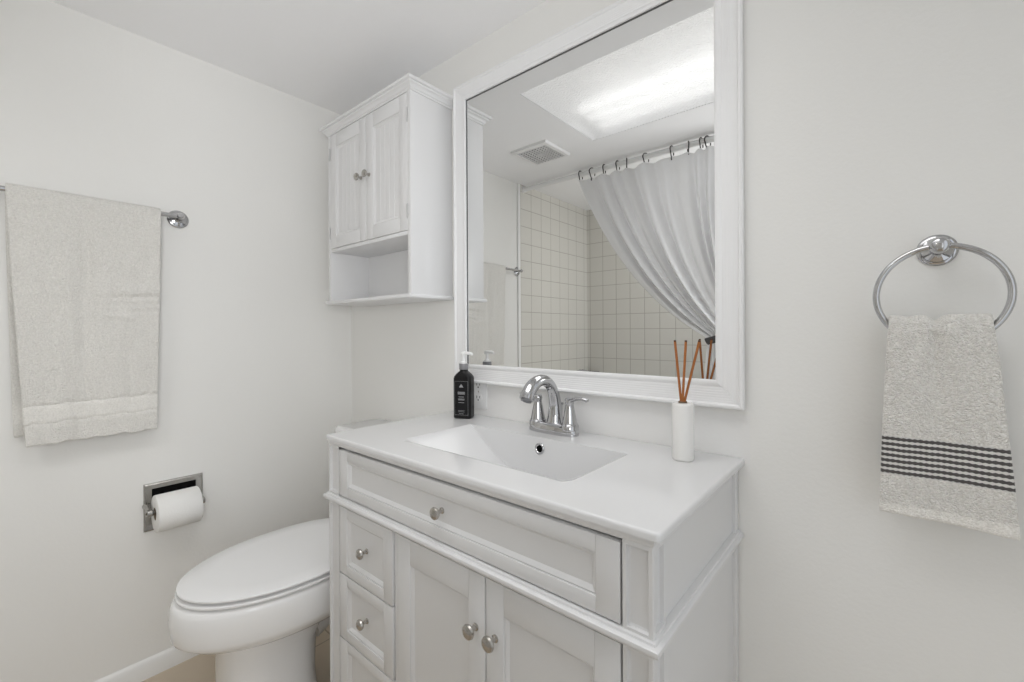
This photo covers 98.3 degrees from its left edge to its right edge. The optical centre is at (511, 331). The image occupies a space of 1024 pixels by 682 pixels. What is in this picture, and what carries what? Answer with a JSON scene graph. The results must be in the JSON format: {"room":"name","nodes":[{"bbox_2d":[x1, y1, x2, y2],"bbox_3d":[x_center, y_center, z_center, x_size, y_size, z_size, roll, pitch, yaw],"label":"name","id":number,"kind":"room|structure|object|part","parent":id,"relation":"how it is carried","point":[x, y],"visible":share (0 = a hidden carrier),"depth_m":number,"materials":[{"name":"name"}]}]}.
{"room":"bathroom","nodes":[
{"label":"bathroom","id":0,"kind":"room"},
{"bbox_2d":[0,0,351,681],"bbox_3d":[-1.426,-0.015,1.231,0.100,2.270,2.262,0,0,40],"label":"wall","id":1,"kind":"structure","parent":0,"point":[254,362],"depth_m":1.48,"materials":[{"name":"paint"}]},
{"bbox_2d":[0,185,188,227],"bbox_3d":[-1.296,-0.379,1.276,0.048,0.060,0.615,0,0,40],"label":"towel bar","id":2,"kind":"object","parent":1,"relation":"attached to","point":[178,219],"visible":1,"depth_m":1.48,"materials":[{"name":"silver metal"}]},
{"bbox_2d":[5,183,160,446],"bbox_3d":[-1.246,-0.042,1.309,0.054,0.714,0.331,0,0,40],"label":"bath towel","id":3,"kind":"object","parent":2,"relation":"hanging from","point":[83,272],"visible":1,"depth_m":1.28,"materials":[{"name":"white fabric"}]},
{"bbox_2d":[94,646,198,681],"bbox_3d":[-1.085,1.088,1.538,0.013,0.060,1.160,0,0,40],"label":"baseboard","id":4,"kind":"structure","parent":1,"relation":"attached to","point":[140,671],"depth_m":1.43,"materials":[{"name":"white paint"}]},
{"bbox_2d":[142,473,204,532],"bbox_3d":[-1.116,0.572,1.470,0.059,0.154,0.166,0,0,40],"label":"toilet paper holder","id":5,"kind":"object","parent":1,"relation":"attached to","point":[149,490],"visible":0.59,"depth_m":1.46,"materials":[{"name":"silver metal"}]},
{"bbox_3d":[-1.161,0.571,1.414,0.056,0.034,0.022,0,0,40],"label":"post","id":6,"kind":"part","parent":5,"relation":"part of","materials":[{"name":"silver metal"}]},
{"bbox_2d":[151,486,202,532],"bbox_3d":[-1.095,0.580,1.449,0.115,0.115,0.116,0,0,40],"label":"toilet paper roll","id":7,"kind":"object","parent":5,"relation":"on","point":[181,507],"visible":0.98,"depth_m":1.42,"materials":[{"name":"white paper"}]},
{"bbox_2d":[142,625,329,681],"bbox_3d":[-0.681,1.141,0.077,2.720,0.050,3.062,0,0,40],"label":"floor","id":8,"kind":"structure","parent":0,"point":[200,668],"depth_m":1.47,"materials":[{"name":"beige tile"}]},
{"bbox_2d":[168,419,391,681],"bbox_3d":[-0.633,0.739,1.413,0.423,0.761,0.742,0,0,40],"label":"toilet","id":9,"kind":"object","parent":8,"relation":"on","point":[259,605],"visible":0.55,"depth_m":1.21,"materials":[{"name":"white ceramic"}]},
{"bbox_3d":[-0.691,0.777,1.357,0.382,0.134,0.582,0,0,40],"label":"bowl","id":10,"kind":"part","parent":9,"relation":"part of","materials":[{"name":"white ceramic"}]},
{"bbox_3d":[-0.701,0.700,1.345,0.386,0.008,0.523,0,0,40],"label":"seat","id":11,"kind":"part","parent":9,"relation":"part of","materials":[{"name":"white plastic"}]},
{"bbox_3d":[-0.694,0.683,1.354,0.388,0.010,0.540,0,0,40],"label":"lid","id":12,"kind":"part","parent":9,"relation":"part of","materials":[{"name":"white plastic"}]},
{"bbox_3d":[-0.461,0.375,1.617,0.423,0.035,0.205,0,0,40],"label":"tank lid","id":13,"kind":"part","parent":9,"relation":"part of","materials":[{"name":"white ceramic"}]},
{"bbox_2d":[323,440,743,681],"bbox_3d":[-0.011,0.700,1.065,0.928,0.824,0.479,0,0,40],"label":"vanity cabinet","id":14,"kind":"object","parent":8,"relation":"on","point":[434,577],"visible":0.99,"depth_m":0.82,"materials":[{"name":"white paint"}]},
{"bbox_3d":[-0.459,0.658,1.197,0.052,0.712,0.045,0,0,40],"label":"post","id":15,"kind":"part","parent":14,"relation":"part of","materials":[{"name":"white paint"}]},
{"bbox_3d":[-0.367,0.542,1.081,0.026,0.026,0.027,0,0,40],"label":"knob","id":16,"kind":"part","parent":14,"relation":"part of","materials":[{"name":"silver metal"}]},
{"bbox_3d":[-0.366,0.714,1.081,0.026,0.026,0.027,0,0,40],"label":"knob","id":17,"kind":"part","parent":14,"relation":"part of","materials":[{"name":"silver metal"}]},
{"bbox_3d":[-0.356,0.899,1.091,0.172,0.156,0.010,0,0,40],"label":"panel","id":18,"kind":"part","parent":14,"relation":"part of","materials":[{"name":"white paint"}]},
{"bbox_3d":[-0.358,0.542,1.091,0.172,0.128,0.010,0,0,40],"label":"panel","id":19,"kind":"part","parent":14,"relation":"part of","materials":[{"name":"white paint"}]},
{"bbox_3d":[-0.357,0.714,1.091,0.172,0.120,0.010,0,0,40],"label":"panel","id":20,"kind":"part","parent":14,"relation":"part of","materials":[{"name":"white paint"}]},
{"bbox_3d":[-0.357,0.542,1.092,0.236,0.172,0.017,0,0,40],"label":"drawer","id":21,"kind":"part","parent":14,"relation":"part of","materials":[{"name":"white paint"}]},
{"bbox_3d":[-0.356,0.899,1.092,0.236,0.200,0.017,0,0,40],"label":"drawer","id":22,"kind":"part","parent":14,"relation":"part of","materials":[{"name":"white paint"}]},
{"bbox_3d":[-0.356,0.714,1.092,0.236,0.164,0.017,0,0,40],"label":"drawer","id":23,"kind":"part","parent":14,"relation":"part of","materials":[{"name":"white paint"}]},
{"bbox_3d":[-0.152,0.368,0.898,0.026,0.026,0.027,0,0,40],"label":"knob","id":24,"kind":"part","parent":14,"relation":"part of","materials":[{"name":"silver metal"}]},
{"bbox_3d":[-0.148,0.727,0.912,0.192,0.441,0.009,0,0,40],"label":"panel","id":25,"kind":"part","parent":14,"relation":"part of","materials":[{"name":"white paint"}]},
{"bbox_3d":[-0.147,0.727,0.914,0.270,0.543,0.017,0,0,40],"label":"door","id":26,"kind":"part","parent":14,"relation":"part of","materials":[{"name":"white paint"}]},
{"bbox_3d":[-0.077,0.557,0.825,0.028,0.028,0.027,0,0,40],"label":"knob","id":27,"kind":"part","parent":14,"relation":"part of","materials":[{"name":"silver metal"}]},
{"bbox_3d":[-0.144,0.368,0.908,0.729,0.075,0.010,0,0,40],"label":"panel","id":28,"kind":"part","parent":14,"relation":"part of","materials":[{"name":"white paint"}]},
{"bbox_3d":[-0.143,0.368,0.909,0.801,0.119,0.017,0,0,40],"label":"drawer","id":29,"kind":"part","parent":14,"relation":"part of","materials":[{"name":"white paint"}]},
{"bbox_3d":[-0.039,0.557,0.792,0.028,0.028,0.027,0,0,40],"label":"knob","id":30,"kind":"part","parent":14,"relation":"part of","materials":[{"name":"silver metal"}]},
{"bbox_3d":[-0.005,0.294,1.075,0.910,0.012,0.454,0,0,40],"label":"moulding","id":31,"kind":"part","parent":14,"relation":"part of","materials":[{"name":"white paint"}]},
{"bbox_2d":[326,411,744,542],"bbox_3d":[-0.004,0.333,1.072,0.926,0.115,0.460,0,0,40],"label":"sink","id":32,"kind":"object","parent":14,"relation":"in","point":[635,488],"visible":0.99,"depth_m":0.93,"materials":[{"name":"white ceramic"}]},
{"bbox_2d":[454,351,473,418],"bbox_3d":[-0.151,0.170,1.415,0.066,0.212,0.043,0,0,16],"label":"soap bottle","id":33,"kind":"object","parent":32,"relation":"on","point":[463,380],"visible":1,"depth_m":1.40,"materials":[{"name":"black plastic"}]},
{"bbox_2d":[519,375,588,436],"bbox_3d":[0.094,0.194,1.199,0.179,0.161,0.178,0,0,-11],"label":"faucet","id":34,"kind":"object","parent":32,"relation":"on","point":[556,423],"visible":1,"depth_m":1.17,"materials":[{"name":"silver metal"}]},
{"bbox_3d":[0.072,0.219,1.239,0.048,0.085,0.048,0,0,40],"label":"handle","id":35,"kind":"part","parent":34,"relation":"part of","materials":[{"name":"silver metal"}]},
{"bbox_3d":[0.081,0.193,1.168,0.057,0.158,0.170,0,0,40],"label":"spout","id":36,"kind":"part","parent":34,"relation":"part of","materials":[{"name":"silver metal"}]},
{"bbox_3d":[0.152,0.218,1.171,0.048,0.085,0.048,0,0,40],"label":"handle","id":37,"kind":"part","parent":34,"relation":"part of","materials":[{"name":"silver metal"}]},
{"bbox_3d":[0.170,0.181,1.155,0.070,0.023,0.023,0,0,40],"label":"lever","id":38,"kind":"part","parent":34,"relation":"part of","materials":[{"name":"silver metal"}]},
{"bbox_2d":[672,401,693,461],"bbox_3d":[0.365,0.211,0.946,0.045,0.124,0.045,0,0,40],"label":"reed diffuser","id":39,"kind":"object","parent":32,"relation":"on","point":[682,412],"visible":1,"depth_m":0.93,"materials":[{"name":"white ceramic"}]},
{"bbox_2d":[674,340,681,400],"bbox_3d":[0.360,0.126,0.948,0.025,0.215,0.005,0,0,17],"label":"reed","id":40,"kind":"object","parent":39,"relation":"in","point":[675,344],"visible":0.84,"depth_m":0.95,"materials":[{"name":"brown wood"}]},
{"bbox_2d":[681,340,686,401],"bbox_3d":[0.364,0.126,0.942,0.005,0.215,0.029,0,0,-9],"label":"reed","id":41,"kind":"object","parent":39,"relation":"in","point":[685,343],"visible":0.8,"depth_m":0.94,"materials":[{"name":"brown wood"}]},
{"bbox_2d":[684,340,700,401],"bbox_3d":[0.371,0.126,0.939,0.005,0.216,0.059,0,0,-44],"label":"reed","id":42,"kind":"object","parent":39,"relation":"in","point":[699,341],"visible":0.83,"depth_m":0.93,"materials":[{"name":"brown wood"}]},
{"bbox_3d":[0.060,0.726,0.735,0.192,0.441,0.009,0,0,40],"label":"panel","id":43,"kind":"part","parent":14,"relation":"part of","materials":[{"name":"white paint"}]},
{"bbox_3d":[0.061,0.726,0.737,0.270,0.543,0.017,0,0,40],"label":"door","id":44,"kind":"part","parent":14,"relation":"part of","materials":[{"name":"white paint"}]},
{"bbox_3d":[0.193,0.655,0.643,0.046,0.712,0.045,0,0,40],"label":"post","id":45,"kind":"part","parent":14,"relation":"part of","materials":[{"name":"white paint"}]},
{"bbox_2d":[50,0,545,114],"bbox_3d":[-0.433,-0.986,0.382,2.720,0.060,2.262,0,0,40],"label":"ceiling","id":46,"kind":"structure","parent":0,"point":[332,55],"depth_m":1.42,"materials":[{"name":"white paint"}]},
{"bbox_2d":[351,0,1023,681],"bbox_3d":[0.272,-0.024,1.206,2.720,2.270,0.100,0,0,40],"label":"wall","id":47,"kind":"structure","parent":0,"point":[874,129],"depth_m":0.83,"materials":[{"name":"paint"}]},
{"bbox_2d":[319,73,453,305],"bbox_3d":[-0.477,-0.455,1.639,0.583,0.695,0.203,0,0,40],"label":"upper cabinet","id":48,"kind":"object","parent":47,"relation":"attached to","point":[390,154],"visible":1,"depth_m":1.52,"materials":[{"name":"white paint"}]},
{"bbox_3d":[-0.613,-0.546,1.667,0.253,0.442,0.016,0,0,40],"label":"door","id":49,"kind":"part","parent":48,"relation":"part of","materials":[{"name":"white paint"}]},
{"bbox_3d":[-0.614,-0.544,1.666,0.175,0.354,0.008,0,0,40],"label":"panel","id":50,"kind":"part","parent":48,"relation":"part of","materials":[{"name":"white paint"}]},
{"bbox_3d":[-0.553,-0.553,1.587,0.027,0.027,0.027,0,0,40],"label":"knob","id":51,"kind":"part","parent":48,"relation":"part of","materials":[{"name":"silver metal"}]},
{"bbox_3d":[-0.513,-0.553,1.554,0.027,0.027,0.027,0,0,40],"label":"knob","id":52,"kind":"part","parent":48,"relation":"part of","materials":[{"name":"silver metal"}]},
{"bbox_3d":[-0.478,-0.786,1.640,0.583,0.032,0.200,0,0,40],"label":"crown moulding","id":53,"kind":"part","parent":48,"relation":"part of","materials":[{"name":"white paint"}]},
{"bbox_3d":[-0.424,-0.545,1.504,0.163,0.354,0.008,0,0,40],"label":"panel","id":54,"kind":"part","parent":48,"relation":"part of","materials":[{"name":"white paint"}]},
{"bbox_3d":[-0.423,-0.547,1.506,0.241,0.442,0.016,0,0,40],"label":"door","id":55,"kind":"part","parent":48,"relation":"part of","materials":[{"name":"white paint"}]},
{"bbox_2d":[326,293,453,305],"bbox_3d":[-0.470,-0.113,1.646,0.550,0.012,0.186,0,0,40],"label":"shelf","id":56,"kind":"object","parent":48,"relation":"attached to","point":[410,297],"depth_m":1.55,"materials":[{"name":"white paint"}]},
{"bbox_2d":[474,383,486,409],"bbox_3d":[-0.109,0.198,1.460,0.070,0.114,0.008,0,0,40],"label":"wall outlet","id":57,"kind":"object","parent":47,"relation":"attached to","point":[480,390],"visible":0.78,"depth_m":1.45,"materials":[{"name":"white plastic"}]},
{"bbox_2d":[475,383,481,388],"bbox_3d":[-0.111,0.178,1.458,0.033,0.025,0.002,0,0,40],"label":"socket","id":58,"kind":"object","parent":57,"relation":"attached to","point":[477,386],"depth_m":1.46,"materials":[{"name":"white plastic"}]},
{"bbox_2d":[475,394,481,401],"bbox_3d":[-0.110,0.220,1.458,0.033,0.025,0.002,0,0,40],"label":"socket","id":59,"kind":"object","parent":57,"relation":"attached to","point":[478,397],"depth_m":1.46,"materials":[{"name":"white plastic"}]},
{"bbox_2d":[453,0,744,409],"bbox_3d":[0.146,-0.331,1.225,0.897,0.999,0.015,0,0,40],"label":"wall mirror","id":60,"kind":"object","parent":47,"relation":"attached to","point":[598,167],"visible":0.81,"depth_m":1.13,"materials":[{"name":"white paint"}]},
{"bbox_2d":[872,234,1016,329],"bbox_3d":[0.705,-0.070,0.732,0.169,0.190,0.060,0,0,40],"label":"towel ring","id":61,"kind":"object","parent":47,"relation":"attached to","point":[934,250],"visible":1,"depth_m":0.73,"materials":[{"name":"silver metal"}]},
{"bbox_2d":[879,313,1020,540],"bbox_3d":[0.699,0.141,0.718,0.160,0.336,0.048,0,0,40],"label":"hand towel","id":62,"kind":"object","parent":61,"relation":"hanging from","point":[946,457],"visible":1,"depth_m":0.70,"materials":[{"name":"white fabric"}]}
]}

